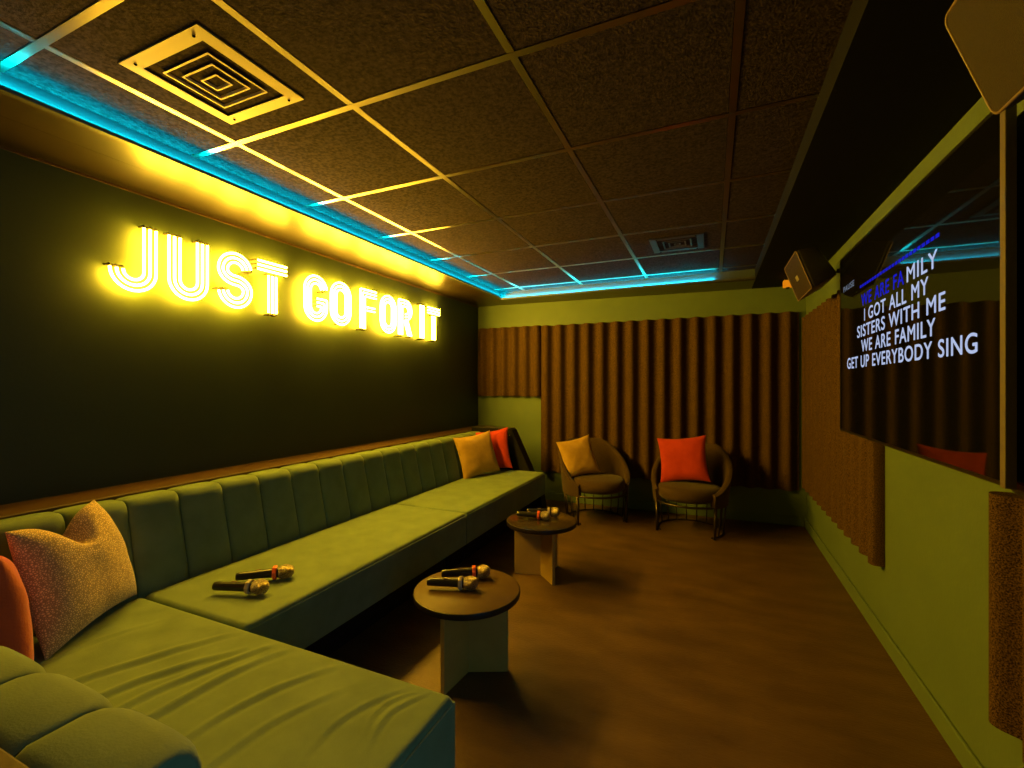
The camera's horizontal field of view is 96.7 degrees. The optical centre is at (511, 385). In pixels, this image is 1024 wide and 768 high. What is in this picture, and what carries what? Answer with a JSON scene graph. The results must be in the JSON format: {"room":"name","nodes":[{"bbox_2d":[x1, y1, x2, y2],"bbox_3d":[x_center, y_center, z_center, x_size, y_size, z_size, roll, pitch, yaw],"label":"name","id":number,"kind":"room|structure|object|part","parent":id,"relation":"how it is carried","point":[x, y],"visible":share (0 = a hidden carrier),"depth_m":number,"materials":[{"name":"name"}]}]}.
{"room":"karaoke room","nodes":[
{"label":"karaoke room","id":0,"kind":"room"},
{"bbox_2d":[0,148,477,504],"bbox_3d":[-1.483,0.060,3.312,0.100,2.500,5.270,0,0,24],"label":"wall","id":1,"kind":"structure","parent":0,"point":[103,384],"depth_m":2.44,"materials":[{"name":"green paint"}]},
{"bbox_2d":[103,225,157,291],"bbox_3d":[-1.877,-0.632,2.229,0.049,0.341,0.225,0,0,24],"label":"sign","id":2,"kind":"object","parent":1,"relation":"attached to","point":[144,228],"depth_m":2.27,"materials":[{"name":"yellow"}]},
{"bbox_2d":[163,232,288,316],"bbox_3d":[-1.668,-0.623,2.704,0.049,0.358,0.757,0,0,24],"label":"sign","id":3,"kind":"object","parent":1,"relation":"attached to","point":[169,235],"depth_m":2.64,"materials":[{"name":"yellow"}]},
{"bbox_2d":[0,145,478,307],"bbox_3d":[-1.434,-0.968,3.290,0.006,0.010,5.070,0,0,24],"label":"trim","id":4,"kind":"structure","parent":1,"relation":"attached to","point":[1,147],"depth_m":2.50,"materials":[{"name":"brown wood"}]},
{"bbox_2d":[0,431,480,636],"bbox_3d":[-1.156,0.697,3.045,0.221,0.425,4.042,0,0,24],"label":"sofa backrest","id":5,"kind":"object","parent":1,"relation":"attached to","point":[174,535],"visible":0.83,"depth_m":2.39,"materials":[{"name":"green fabric"}]},
{"bbox_2d":[0,425,484,519],"bbox_3d":[-1.330,0.896,3.236,0.240,0.828,5.054,0,0,24],"label":"trim","id":6,"kind":"structure","parent":1,"relation":"attached to","point":[48,504],"depth_m":2.35,"materials":[{"name":"brown wood"}]},
{"bbox_2d":[0,116,498,306],"bbox_3d":[-1.302,-0.977,3.232,0.295,0.008,5.070,0,0,24],"label":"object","id":7,"kind":"structure","parent":1,"relation":"attached to","point":[14,135],"depth_m":2.34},
{"bbox_2d":[0,71,499,295],"bbox_3d":[-1.008,-1.014,3.059,0.002,0.073,4.350,0,0,24],"label":"trim","id":8,"kind":"structure","parent":1,"relation":"attached to","point":[7,80],"depth_m":2.03,"materials":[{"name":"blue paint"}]},
{"bbox_2d":[0,84,501,298],"bbox_3d":[-0.997,-0.978,3.054,0.029,0.015,4.350,0,0,24],"label":"trim","id":9,"kind":"structure","parent":1,"relation":"attached to","point":[4,90],"depth_m":2.02,"materials":[{"name":"grey metal"}]},
{"bbox_2d":[0,93,512,304],"bbox_3d":[-1.215,-1.012,3.194,0.485,0.081,5.070,0,0,24],"label":"trim","id":10,"kind":"structure","parent":1,"relation":"attached to","point":[11,108],"depth_m":2.12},
{"bbox_2d":[303,275,350,325],"bbox_3d":[-1.377,-0.626,3.368,0.049,0.330,0.448,0,0,24],"label":"sign","id":11,"kind":"object","parent":1,"relation":"attached to","point":[304,288],"depth_m":3.33,"materials":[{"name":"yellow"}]},
{"bbox_2d":[356,288,411,337],"bbox_3d":[-1.115,-0.619,3.964,0.049,0.349,0.724,0,0,24],"label":"sign","id":12,"kind":"object","parent":1,"relation":"attached to","point":[364,310],"depth_m":3.96,"materials":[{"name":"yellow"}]},
{"bbox_2d":[417,303,440,341],"bbox_3d":[-0.849,-0.623,4.568,0.049,0.357,0.405,0,0,24],"label":"sign","id":13,"kind":"object","parent":1,"relation":"attached to","point":[433,319],"depth_m":4.59,"materials":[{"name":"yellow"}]},
{"bbox_2d":[0,0,852,291],"bbox_3d":[-0.144,-1.096,1.958,3.640,0.108,6.670,0,0,24],"label":"ceiling","id":14,"kind":"structure","parent":0,"point":[672,66],"depth_m":1.69,"materials":[{"name":"tile"}]},
{"bbox_2d":[119,23,303,124],"bbox_3d":[-1.009,-1.040,1.556,0.395,0.016,0.375,0,0,24],"label":"ceiling vent","id":15,"kind":"object","parent":14,"relation":"in","point":[195,33],"visible":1,"depth_m":1.52,"materials":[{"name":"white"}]},
{"bbox_2d":[0,0,819,289],"bbox_3d":[0.132,-1.047,2.542,2.545,0.014,4.420,0,0,24],"label":"grid","id":16,"kind":"structure","parent":14,"relation":"attached to","point":[99,7],"depth_m":1.71,"materials":[{"name":"silver metal"}]},
{"bbox_2d":[500,269,754,297],"bbox_3d":[1.013,-1.006,4.545,2.503,0.087,0.002,0,0,24],"label":"trim","id":17,"kind":"structure","parent":14,"relation":"attached to","point":[748,272],"depth_m":4.46,"materials":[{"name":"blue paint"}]},
{"bbox_2d":[649,233,703,252],"bbox_3d":[1.208,-1.040,3.325,0.360,0.016,0.360,0,0,24],"label":"ceiling vent","id":18,"kind":"object","parent":14,"relation":"in","point":[700,236],"visible":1,"depth_m":3.30,"materials":[{"name":"black metal"}]},
{"bbox_2d":[478,287,805,517],"bbox_3d":[1.178,0.060,4.966,3.440,2.500,0.100,0,0,24],"label":"wall","id":19,"kind":"structure","parent":0,"point":[523,413],"depth_m":4.85,"materials":[{"name":"green paint"}]},
{"bbox_2d":[478,325,540,395],"bbox_3d":[-0.050,-0.289,5.410,0.818,0.818,0.074,0,0,24],"label":"acoustic panel","id":20,"kind":"object","parent":19,"relation":"attached to","point":[509,358],"visible":1,"depth_m":5.40,"materials":[{"name":"brown wood"}]},
{"bbox_2d":[501,276,754,303],"bbox_3d":[1.093,-0.997,4.730,2.505,0.110,0.400,0,0,24],"label":"trim","id":21,"kind":"structure","parent":19,"relation":"attached to","point":[739,284],"depth_m":4.61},
{"bbox_2d":[541,311,798,490],"bbox_3d":[1.492,0.141,4.726,2.553,1.663,0.084,0,0,24],"label":"acoustic panel","id":22,"kind":"object","parent":19,"relation":"attached to","point":[731,380],"visible":0.79,"depth_m":4.61,"materials":[{"name":"brown fabric"}]},
{"bbox_2d":[545,492,803,526],"bbox_3d":[1.149,1.266,4.917,3.426,0.088,0.014,0,0,24],"label":"baseboard","id":23,"kind":"structure","parent":19,"relation":"attached to","point":[650,506],"depth_m":4.61,"materials":[{"name":"green paint"}]},
{"bbox_2d":[327,500,962,767],"bbox_3d":[0.817,1.360,1.536,5.740,0.100,6.670,0,0,24],"label":"floor","id":24,"kind":"structure","parent":0,"point":[675,645],"depth_m":2.16,"materials":[{"name":"brown wood"}]},
{"bbox_2d":[0,748,28,767],"bbox_3d":[-1.382,0.896,0.708,1.700,0.828,0.383,0,0,24],"label":"trim","id":25,"kind":"structure","parent":24,"relation":"on","point":[7,760],"depth_m":0.58,"materials":[{"name":"brown wood"}]},
{"bbox_2d":[0,646,201,767],"bbox_3d":[-1.138,0.715,0.939,1.477,0.413,0.221,0,0,24],"label":"sofa backrest","id":26,"kind":"object","parent":25,"relation":"attached to","point":[48,720],"visible":1,"depth_m":0.68,"materials":[{"name":"green fabric"}]},
{"bbox_2d":[33,598,454,767],"bbox_3d":[-0.971,1.086,1.316,1.514,0.448,0.605,0,0,24],"label":"bench","id":27,"kind":"object","parent":24,"relation":"on","point":[244,699],"visible":0.84,"depth_m":1.28,"materials":[{"name":"green fabric"}]},
{"bbox_2d":[0,556,33,659],"bbox_3d":[-1.518,0.656,1.308,0.420,0.417,0.158,0,0,26],"label":"throw cushion","id":28,"kind":"object","parent":27,"relation":"on","point":[16,630],"visible":0.64,"depth_m":1.23,"materials":[{"name":"orange fabric"}]},
{"bbox_2d":[5,500,136,659],"bbox_3d":[-1.559,0.657,1.645,0.190,0.427,0.452,0,0,-13],"label":"throw cushion","id":29,"kind":"object","parent":27,"relation":"on","point":[71,579],"visible":0.98,"depth_m":1.53,"materials":[{"name":"beige fabric"}]},
{"bbox_2d":[145,504,465,656],"bbox_3d":[-0.926,1.087,2.512,0.634,0.446,1.623,0,0,24],"label":"bench","id":30,"kind":"object","parent":24,"relation":"on","point":[349,575],"visible":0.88,"depth_m":2.25,"materials":[{"name":"green fabric"}]},
{"bbox_2d":[212,579,269,594],"bbox_3d":[-1.133,0.839,1.904,0.234,0.062,0.062,0,0,3],"label":"microphone","id":31,"kind":"object","parent":30,"relation":"on","point":[260,586],"visible":1,"depth_m":1.89,"materials":[{"name":"black"}]},
{"bbox_3d":[-1.164,0.839,1.905,0.172,0.045,0.045,0,-8,3],"label":"handle","id":32,"kind":"part","parent":31,"relation":"part of","materials":[{"name":"black"}]},
{"bbox_2d":[250,579,269,594],"bbox_3d":[-1.050,0.839,1.899,0.066,0.063,0.063,0,-8,3],"label":"grille","id":33,"kind":"object","parent":31,"relation":"attached to","point":[260,586],"depth_m":1.88,"materials":[{"name":"metal"}]},
{"bbox_2d":[235,564,293,580],"bbox_3d":[-1.100,0.839,2.031,0.234,0.063,0.064,0,0,-21],"label":"microphone","id":34,"kind":"object","parent":30,"relation":"on","point":[285,571],"visible":1,"depth_m":2.02,"materials":[{"name":"black"}]},
{"bbox_3d":[-1.131,0.839,2.027,0.172,0.045,0.045,0,-16,-16],"label":"handle","id":35,"kind":"part","parent":34,"relation":"part of","materials":[{"name":"black"}]},
{"bbox_2d":[278,564,293,578],"bbox_3d":[-1.021,0.839,2.059,0.066,0.063,0.063,0,-16,-16],"label":"grille","id":36,"kind":"object","parent":34,"relation":"attached to","point":[285,571],"depth_m":2.04,"materials":[{"name":"metal"}]},
{"bbox_2d":[413,567,519,694],"bbox_3d":[-0.205,1.119,2.092,0.487,0.381,0.487,0,0,29],"label":"side table","id":37,"kind":"object","parent":24,"relation":"on","point":[474,623],"visible":0.77,"depth_m":2.04,"materials":[{"name":"black wood"}]},
{"bbox_2d":[427,576,477,590],"bbox_3d":[-0.271,0.898,2.079,0.234,0.062,0.062,0,0,4],"label":"microphone","id":38,"kind":"object","parent":37,"relation":"on","point":[470,583],"visible":1,"depth_m":2.06,"materials":[{"name":"metal"}]},
{"bbox_3d":[-0.302,0.898,2.081,0.172,0.045,0.045,0,7,4],"label":"handle","id":39,"kind":"part","parent":38,"relation":"part of","materials":[{"name":"black"}]},
{"bbox_2d":[463,576,477,590],"bbox_3d":[-0.187,0.898,2.073,0.066,0.063,0.063,0,7,4],"label":"grille","id":40,"kind":"object","parent":38,"relation":"attached to","point":[470,583],"depth_m":2.05,"materials":[{"name":"metal"}]},
{"bbox_3d":[-0.252,1.133,2.008,0.022,0.354,0.184,0,0,29],"label":"leg panel","id":41,"kind":"part","parent":37,"relation":"part of","materials":[{"name":"wood"}]},
{"bbox_2d":[441,565,489,578],"bbox_3d":[-0.221,0.898,2.191,0.234,0.063,0.063,0,0,-7],"label":"microphone","id":42,"kind":"object","parent":37,"relation":"on","point":[482,571],"visible":0.98,"depth_m":2.17,"materials":[{"name":"metal"}]},
{"bbox_3d":[-0.252,0.898,2.188,0.172,0.045,0.045,0,-20,-7],"label":"handle","id":43,"kind":"part","parent":42,"relation":"part of","materials":[{"name":"black"}]},
{"bbox_2d":[477,565,489,578],"bbox_3d":[-0.138,0.898,2.201,0.066,0.063,0.063,0,-20,-7],"label":"grille","id":44,"kind":"object","parent":42,"relation":"attached to","point":[483,571],"depth_m":2.18,"materials":[{"name":"metal"}]},
{"bbox_3d":[-0.109,1.133,2.095,0.184,0.354,0.022,0,0,-1],"label":"leg panel","id":45,"kind":"part","parent":37,"relation":"part of","materials":[{"name":"wood"}]},
{"bbox_2d":[395,469,544,568],"bbox_3d":[-0.275,1.087,3.993,0.634,0.445,1.607,0,0,24],"label":"bench","id":46,"kind":"object","parent":24,"relation":"on","point":[486,500],"visible":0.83,"depth_m":3.68,"materials":[{"name":"green fabric"}]},
{"bbox_2d":[453,430,499,478],"bbox_3d":[-0.339,0.670,4.435,0.484,0.442,0.186,0,0,-42],"label":"throw cushion","id":47,"kind":"object","parent":46,"relation":"on","point":[476,453],"visible":0.97,"depth_m":4.36,"materials":[{"name":"yellow fabric"}]},
{"bbox_2d":[476,427,511,467],"bbox_3d":[-0.218,0.662,4.707,0.480,0.478,0.137,0,0,14],"label":"throw cushion","id":48,"kind":"object","parent":46,"relation":"on","point":[499,438],"visible":0.47,"depth_m":4.63,"materials":[{"name":"red fabric"}]},
{"bbox_2d":[471,426,546,508],"bbox_3d":[-0.037,0.876,4.835,0.840,0.868,0.135,0,0,24],"label":"end panel","id":49,"kind":"object","parent":24,"relation":"on","point":[519,458],"visible":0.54,"depth_m":4.75,"materials":[{"name":"black paint"}]},
{"bbox_2d":[507,511,576,584],"bbox_3d":[0.206,1.119,3.165,0.487,0.381,0.487,0,0,-21],"label":"side table","id":50,"kind":"object","parent":24,"relation":"on","point":[536,540],"visible":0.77,"depth_m":3.14,"materials":[{"name":"brown wood"}]},
{"bbox_3d":[0.111,1.133,3.179,0.184,0.354,0.022,0,0,9],"label":"leg panel","id":51,"kind":"part","parent":50,"relation":"part of","materials":[{"name":"brown wood"}]},
{"bbox_2d":[517,511,549,519],"bbox_3d":[0.150,0.898,3.173,0.234,0.063,0.063,0,2,14],"label":"microphone","id":52,"kind":"object","parent":50,"relation":"on","point":[544,515],"visible":1,"depth_m":3.15,"materials":[{"name":"metal"}]},
{"bbox_3d":[0.120,0.898,3.181,0.172,0.045,0.045,0,2,14],"label":"handle","id":53,"kind":"part","parent":52,"relation":"part of","materials":[{"name":"black metal"}]},
{"bbox_2d":[540,511,549,519],"bbox_3d":[0.232,0.898,3.154,0.066,0.063,0.063,0,2,14],"label":"grille","id":54,"kind":"object","parent":52,"relation":"attached to","point":[544,515],"depth_m":3.13,"materials":[{"name":"metal"}]},
{"bbox_2d":[527,507,559,515],"bbox_3d":[0.226,0.898,3.257,0.234,0.063,0.063,0,0,5],"label":"microphone","id":55,"kind":"object","parent":50,"relation":"on","point":[554,511],"visible":0.82,"depth_m":3.24,"materials":[{"name":"metal"}]},
{"bbox_3d":[0.195,0.898,3.259,0.172,0.045,0.045,0,-6,5],"label":"handle","id":56,"kind":"part","parent":55,"relation":"part of","materials":[{"name":"black metal"}]},
{"bbox_2d":[551,507,559,515],"bbox_3d":[0.309,0.898,3.249,0.066,0.063,0.063,0,-6,5],"label":"grille","id":57,"kind":"object","parent":55,"relation":"attached to","point":[555,511],"depth_m":3.23,"materials":[{"name":"metal"}]},
{"bbox_3d":[0.241,1.133,3.075,0.022,0.354,0.184,0,0,-21],"label":"leg panel","id":58,"kind":"part","parent":50,"relation":"part of","materials":[{"name":"brown wood"}]},
{"bbox_3d":[0.266,1.133,3.240,0.022,0.354,0.184,0,0,39],"label":"leg panel","id":59,"kind":"part","parent":50,"relation":"part of","materials":[{"name":"brown wood"}]},
{"bbox_2d":[559,438,629,525],"bbox_3d":[0.820,0.931,4.531,0.693,0.758,0.699,0,0,-11],"label":"armchair","id":60,"kind":"object","parent":24,"relation":"on","point":[613,477],"visible":0.83,"depth_m":4.43,"materials":[{"name":"brown fabric"}]},
{"bbox_3d":[0.617,1.176,4.284,0.031,0.269,0.031,0,0,-11],"label":"leg","id":61,"kind":"part","parent":60,"relation":"part of","materials":[{"name":"brown metal"}]},
{"bbox_2d":[556,435,599,477],"bbox_3d":[0.661,0.708,4.541,0.416,0.430,0.182,0,0,-17],"label":"throw cushion","id":62,"kind":"object","parent":60,"relation":"on","point":[577,455],"visible":0.89,"depth_m":4.50,"materials":[{"name":"yellow fabric"}]},
{"bbox_3d":[0.824,1.168,4.510,0.628,0.280,0.628,0,0,-11],"label":"frame","id":63,"kind":"part","parent":60,"relation":"part of","materials":[{"name":"brown metal"}]},
{"bbox_2d":[572,472,624,494],"bbox_3d":[0.832,0.946,4.471,0.572,0.132,0.578,0,0,-11],"label":"seat cushion","id":64,"kind":"object","parent":60,"relation":"on","point":[598,483],"depth_m":4.28,"materials":[{"name":"brown fabric"}]},
{"bbox_3d":[1.102,1.176,4.380,0.031,0.269,0.031,0,0,-11],"label":"leg","id":65,"kind":"part","parent":60,"relation":"part of","materials":[{"name":"brown metal"}]},
{"bbox_2d":[651,443,732,540],"bbox_3d":[1.638,0.931,4.176,0.693,0.758,0.699,0,0,34],"label":"armchair","id":66,"kind":"object","parent":24,"relation":"on","point":[716,492],"visible":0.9,"depth_m":4.06,"materials":[{"name":"brown fabric"}]},
{"bbox_3d":[1.319,1.176,4.144,0.031,0.269,0.031,0,0,34],"label":"leg","id":67,"kind":"part","parent":66,"relation":"part of","materials":[{"name":"brown metal"}]},
{"bbox_2d":[657,435,710,481],"bbox_3d":[1.576,0.675,4.197,0.488,0.462,0.163,0,0,30],"label":"throw cushion","id":68,"kind":"object","parent":66,"relation":"on","point":[681,459],"visible":1,"depth_m":4.14,"materials":[{"name":"red fabric"}]},
{"bbox_2d":[658,480,720,503],"bbox_3d":[1.604,0.946,4.125,0.572,0.132,0.578,0,0,34],"label":"seat cushion","id":69,"kind":"object","parent":66,"relation":"on","point":[680,491],"depth_m":3.95,"materials":[{"name":"brown fabric"}]},
{"bbox_3d":[1.625,1.168,4.157,0.628,0.280,0.628,0,0,34],"label":"frame","id":70,"kind":"part","parent":66,"relation":"part of","materials":[{"name":"brown metal"}]},
{"bbox_3d":[1.730,1.176,3.869,0.031,0.269,0.031,0,0,34],"label":"leg","id":71,"kind":"part","parent":66,"relation":"part of","materials":[{"name":"brown metal"}]},
{"bbox_3d":[1.790,1.169,3.916,0.010,0.264,0.034,0,0,-34],"label":"rod","id":72,"kind":"part","parent":66,"relation":"part of","materials":[{"name":"brown metal"}]},
{"bbox_3d":[1.858,1.169,3.981,0.035,0.264,0.011,0,0,37],"label":"rod","id":73,"kind":"part","parent":66,"relation":"part of","materials":[{"name":"brown metal"}]},
{"bbox_2d":[806,97,1023,767],"bbox_3d":[1.778,0.060,1.933,0.100,2.500,5.170,0,0,24],"label":"wall","id":74,"kind":"structure","parent":0,"point":[930,595],"depth_m":1.78,"materials":[{"name":"green paint"}]},
{"bbox_2d":[783,278,790,288],"bbox_3d":[2.415,-0.893,3.985,0.070,0.092,0.060,0,0,24],"label":"ceiling light","id":75,"kind":"object","parent":74,"relation":"attached to","point":[786,284],"visible":0.75,"depth_m":3.97,"materials":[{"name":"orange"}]},
{"bbox_2d":[784,247,839,300],"bbox_3d":[1.971,-0.715,2.913,0.337,0.258,0.478,0,0,24],"label":"loudspeaker","id":76,"kind":"object","parent":74,"relation":"attached to","point":[808,270],"visible":0.92,"depth_m":2.75,"materials":[{"name":"grey plastic"}]},
{"bbox_2d":[785,251,812,299],"bbox_3d":[1.862,-0.708,2.961,0.093,0.232,0.468,0,0,24],"label":"grille","id":77,"kind":"object","parent":76,"relation":"attached to","point":[799,269],"depth_m":2.85,"materials":[{"name":"brown metal"}]},
{"bbox_2d":[802,290,884,566],"bbox_3d":[2.263,0.150,3.235,0.059,1.530,2.024,0,0,24],"label":"acoustic panel","id":78,"kind":"object","parent":74,"relation":"attached to","point":[844,472],"visible":0.76,"depth_m":3.05,"materials":[{"name":"brown fabric"}]},
{"bbox_2d":[752,0,981,288],"bbox_3d":[1.506,-0.994,1.998,0.450,0.115,5.070,0,0,24],"label":"ceiling soffit","id":79,"kind":"structure","parent":74,"relation":"attached to","point":[896,82],"depth_m":1.62,"materials":[{"name":"black paint"}]},
{"bbox_2d":[804,518,983,767],"bbox_3d":[1.927,1.266,2.414,0.014,0.088,3.970,0,0,24],"label":"baseboard","id":80,"kind":"structure","parent":74,"relation":"attached to","point":[955,741],"depth_m":2.00,"materials":[{"name":"green paint"}]},
{"bbox_2d":[840,104,1016,489],"bbox_3d":[1.668,-0.242,1.931,0.102,1.020,1.675,0,0,24],"label":"television","id":81,"kind":"object","parent":74,"relation":"attached to","point":[928,295],"visible":1,"depth_m":1.50,"materials":[{"name":"black"}]},
{"bbox_3d":[1.300,-0.242,1.192,0.023,1.020,0.024,0,0,24],"label":"trim","id":82,"kind":"part","parent":81,"relation":"part of","materials":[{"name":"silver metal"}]},
{"bbox_2d":[945,0,1023,114],"bbox_3d":[1.005,-0.697,0.716,0.337,0.258,0.478,0,0,24],"label":"loudspeaker","id":83,"kind":"object","parent":74,"relation":"attached to","point":[988,35],"visible":1,"depth_m":0.91,"materials":[{"name":"grey plastic"}]},
{"bbox_2d":[989,491,1023,762],"bbox_3d":[1.225,0.641,0.881,0.064,0.663,1.000,0,0,24],"label":"acoustic panel","id":84,"kind":"object","parent":74,"relation":"attached to","point":[1006,509],"visible":0.95,"depth_m":1.27,"materials":[{"name":"brown fabric"}]}
]}

